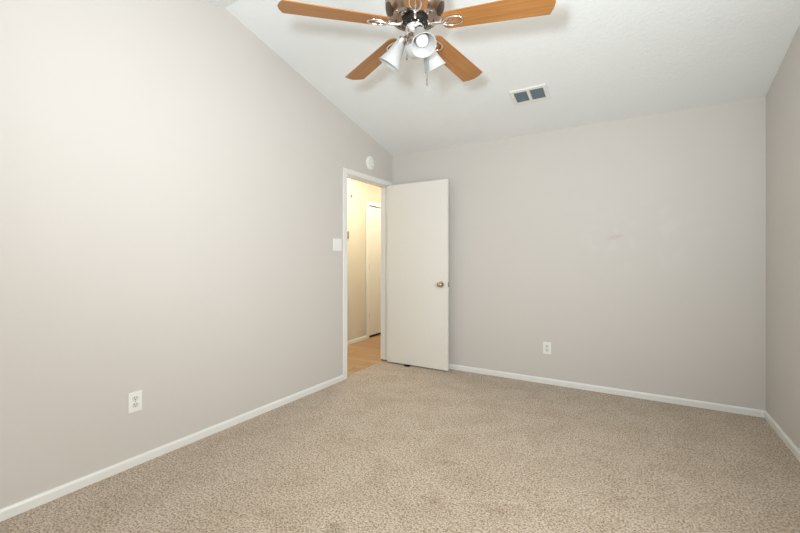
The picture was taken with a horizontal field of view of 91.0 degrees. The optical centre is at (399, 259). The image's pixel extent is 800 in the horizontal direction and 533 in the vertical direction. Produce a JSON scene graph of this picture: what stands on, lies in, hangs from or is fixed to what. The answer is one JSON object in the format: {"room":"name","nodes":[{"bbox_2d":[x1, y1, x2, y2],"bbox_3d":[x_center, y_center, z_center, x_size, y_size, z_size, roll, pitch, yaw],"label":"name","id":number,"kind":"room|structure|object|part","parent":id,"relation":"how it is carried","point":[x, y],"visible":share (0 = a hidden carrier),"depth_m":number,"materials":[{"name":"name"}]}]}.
{"room":"empty bedroom","nodes":[
{"label":"empty bedroom","id":0,"kind":"room"},
{"bbox_2d":[0,0,391,508],"bbox_3d":[-1.320,-0.293,2.769,0.110,2.984,4.586,0,0,31],"label":"wall","id":1,"kind":"structure","parent":0,"point":[171,186],"depth_m":2.35,"materials":[{"name":"beige paint"}]},
{"bbox_2d":[128,390,141,413],"bbox_3d":[-1.540,0.827,2.287,0.009,0.117,0.073,0,0,31],"label":"electrical outlet","id":2,"kind":"object","parent":1,"relation":"attached to","point":[134,398],"visible":1,"depth_m":2.28,"materials":[{"name":"white plastic"}]},
{"bbox_2d":[0,375,343,521],"bbox_3d":[-1.479,1.172,2.385,0.013,0.053,3.543,0,0,31],"label":"baseboard","id":3,"kind":"structure","parent":1,"relation":"attached to","point":[22,506],"depth_m":2.31,"materials":[{"name":"white paint"}]},
{"bbox_2d":[333,238,341,250],"bbox_3d":[-0.611,-0.145,3.834,0.008,0.120,0.126,0,0,31],"label":"light switch","id":4,"kind":"object","parent":1,"relation":"attached to","point":[337,243],"visible":1,"depth_m":3.83,"materials":[{"name":"white plastic"}]},
{"bbox_2d":[343,167,392,379],"bbox_3d":[-0.378,0.142,4.324,0.127,2.114,0.915,0,0,31],"label":"door frame","id":5,"kind":"structure","parent":1,"relation":"attached to","point":[347,173],"depth_m":4.45,"materials":[{"name":"white paint"}]},
{"bbox_3d":[-0.550,0.166,3.929,0.015,2.066,0.061,0,0,31],"label":"casing","id":6,"kind":"part","parent":5,"relation":"part of","materials":[{"name":"white paint"}]},
{"bbox_2d":[366,156,374,169],"bbox_3d":[-0.317,-1.059,4.303,0.028,0.148,0.148,0,0,31],"label":"smoke detector","id":7,"kind":"object","parent":1,"relation":"attached to","point":[370,163],"visible":1,"depth_m":4.28,"materials":[{"name":"white plastic"}]},
{"bbox_2d":[386,179,448,370],"bbox_3d":[0.186,0.163,4.391,0.791,2.043,0.169,0,0,31],"label":"door","id":8,"kind":"structure","parent":1,"relation":"in","point":[417,272],"depth_m":4.36,"materials":[{"name":"white paint"}]},
{"bbox_2d":[347,178,380,340],"bbox_3d":[-0.783,-0.021,5.605,0.110,2.440,4.400,0,0,31],"label":"wall","id":9,"kind":"structure","parent":0,"point":[362,192],"depth_m":5.76,"materials":[{"name":"paint"}]},
{"bbox_2d":[347,336,366,344],"bbox_3d":[-1.185,1.178,4.817,0.013,0.053,2.633,0,0,31],"label":"baseboard","id":10,"kind":"structure","parent":9,"relation":"attached to","point":[363,337],"depth_m":5.73,"materials":[{"name":"white paint"}]},
{"bbox_2d":[366,201,380,338],"bbox_3d":[-0.325,0.158,6.353,0.124,2.094,0.887,0,0,31],"label":"door frame","id":11,"kind":"structure","parent":9,"relation":"attached to","point":[368,203],"depth_m":5.95,"materials":[{"name":"white paint"}]},
{"bbox_3d":[-0.489,0.187,5.973,0.014,2.036,0.066,0,0,31],"label":"casing","id":12,"kind":"part","parent":11,"relation":"part of","materials":[{"name":"white paint"}]},
{"bbox_2d":[369,206,380,335],"bbox_3d":[-0.298,0.175,6.338,0.047,1.988,0.757,0,0,31],"label":"door","id":13,"kind":"structure","parent":9,"relation":"in","point":[374,213],"depth_m":6.15,"materials":[{"name":"white paint"}]},
{"bbox_2d":[0,334,799,532],"bbox_3d":[0.405,1.249,3.257,4.567,0.100,7.200,0,0,31],"label":"floor","id":14,"kind":"structure","parent":0,"point":[387,447],"depth_m":2.23,"materials":[{"name":"carpet"}]},
{"bbox_2d":[203,0,799,155],"bbox_3d":[0.189,-1.550,1.926,3.566,0.671,4.696,0,0,31],"label":"ceiling","id":15,"kind":"structure","parent":0,"point":[598,61],"depth_m":2.92,"materials":[{"name":"white paint"}]},
{"bbox_2d":[277,0,555,85],"bbox_3d":[0.109,-1.319,1.994,1.253,0.912,1.240,0,0,31],"label":"ceiling fan","id":16,"kind":"object","parent":15,"relation":"hanging from","point":[414,17],"visible":1,"depth_m":1.90,"materials":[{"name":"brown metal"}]},
{"bbox_3d":[-0.308,-1.161,1.857,0.520,0.005,0.136,-2,11,-17],"label":"blade","id":17,"kind":"part","parent":16,"relation":"part of","materials":[{"name":"brown wood"}]},
{"bbox_3d":[-0.154,-1.161,2.301,0.136,0.005,0.520,-12,5,-35],"label":"blade","id":18,"kind":"part","parent":16,"relation":"part of","materials":[{"name":"brown wood"}]},
{"bbox_3d":[-0.040,-1.044,2.013,0.141,0.154,0.120,0,0,31],"label":"lamp shade","id":19,"kind":"part","parent":16,"relation":"part of","materials":[{"name":"white glass"}]},
{"bbox_3d":[0.075,-1.043,1.973,0.098,0.056,0.098,0,0,31],"label":"glass","id":20,"kind":"part","parent":16,"relation":"part of","materials":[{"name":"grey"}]},
{"bbox_3d":[0.067,-1.161,1.573,0.136,0.005,0.520,10,2,1],"label":"blade","id":21,"kind":"part","parent":16,"relation":"part of","materials":[{"name":"brown wood"}]},
{"bbox_3d":[0.103,-1.058,1.868,0.071,0.100,0.070,0,0,31],"label":"bulb","id":22,"kind":"part","parent":16,"relation":"part of","materials":[{"name":"white glass"}]},
{"bbox_3d":[0.107,-1.044,1.849,0.129,0.154,0.128,0,0,31],"label":"lamp shade","id":23,"kind":"part","parent":16,"relation":"part of","materials":[{"name":"white glass"}]},
{"bbox_3d":[0.177,-1.044,2.045,0.118,0.154,0.139,0,0,31],"label":"lamp shade","id":24,"kind":"part","parent":16,"relation":"part of","materials":[{"name":"white glass"}]},
{"bbox_3d":[0.316,-1.161,2.292,0.136,0.005,0.520,-13,-10,36],"label":"blade","id":25,"kind":"part","parent":16,"relation":"part of","materials":[{"name":"brown wood"}]},
{"bbox_3d":[0.452,-1.161,1.842,0.520,0.005,0.136,2,-9,19],"label":"blade","id":26,"kind":"part","parent":16,"relation":"part of","materials":[{"name":"brown wood"}]},
{"bbox_2d":[509,84,550,105],"bbox_3d":[1.090,-1.380,3.300,0.300,0.057,0.192,0,0,31],"label":"ceiling vent","id":27,"kind":"object","parent":15,"relation":"in","point":[539,92],"visible":1,"depth_m":3.29,"materials":[{"name":"white metal"}]},
{"bbox_2d":[514,91,528,102],"bbox_3d":[1.032,-1.379,3.333,0.104,0.037,0.133,0,0,31],"label":"grille","id":28,"kind":"object","parent":27,"relation":"attached to","point":[519,96],"depth_m":3.34,"materials":[{"name":"grey metal"}]},
{"bbox_2d":[529,88,545,98],"bbox_3d":[1.145,-1.382,3.267,0.108,0.042,0.137,0,0,31],"label":"grille","id":29,"kind":"object","parent":27,"relation":"attached to","point":[534,93],"depth_m":3.27,"materials":[{"name":"grey metal"}]},
{"bbox_2d":[392,96,765,409],"bbox_3d":[1.371,-0.031,3.891,3.566,2.460,0.110,0,0,31],"label":"wall","id":30,"kind":"structure","parent":0,"point":[634,247],"depth_m":3.49,"materials":[{"name":"beige paint"}]},
{"bbox_2d":[543,342,550,354],"bbox_3d":[1.419,0.855,3.793,0.073,0.117,0.009,0,0,31],"label":"electrical outlet","id":31,"kind":"object","parent":30,"relation":"attached to","point":[546,345],"visible":1,"depth_m":3.79,"materials":[{"name":"white plastic"}]},
{"bbox_2d":[449,364,765,417],"bbox_3d":[1.339,1.172,3.838,3.346,0.053,0.013,0,0,31],"label":"baseboard","id":32,"kind":"structure","parent":30,"relation":"attached to","point":[655,397],"depth_m":3.46,"materials":[{"name":"white paint"}]},
{"bbox_2d":[766,24,799,449],"bbox_3d":[1.641,-0.293,0.989,0.110,2.984,4.586,0,0,31],"label":"wall","id":33,"kind":"structure","parent":0,"point":[783,95],"depth_m":2.61,"materials":[{"name":"beige paint"}]},
{"bbox_2d":[764,411,799,461],"bbox_3d":[1.614,1.172,1.062,0.013,0.053,4.463,0,0,31],"label":"baseboard","id":34,"kind":"structure","parent":33,"relation":"attached to","point":[793,448],"depth_m":2.60,"materials":[{"name":"white paint"}]}
]}

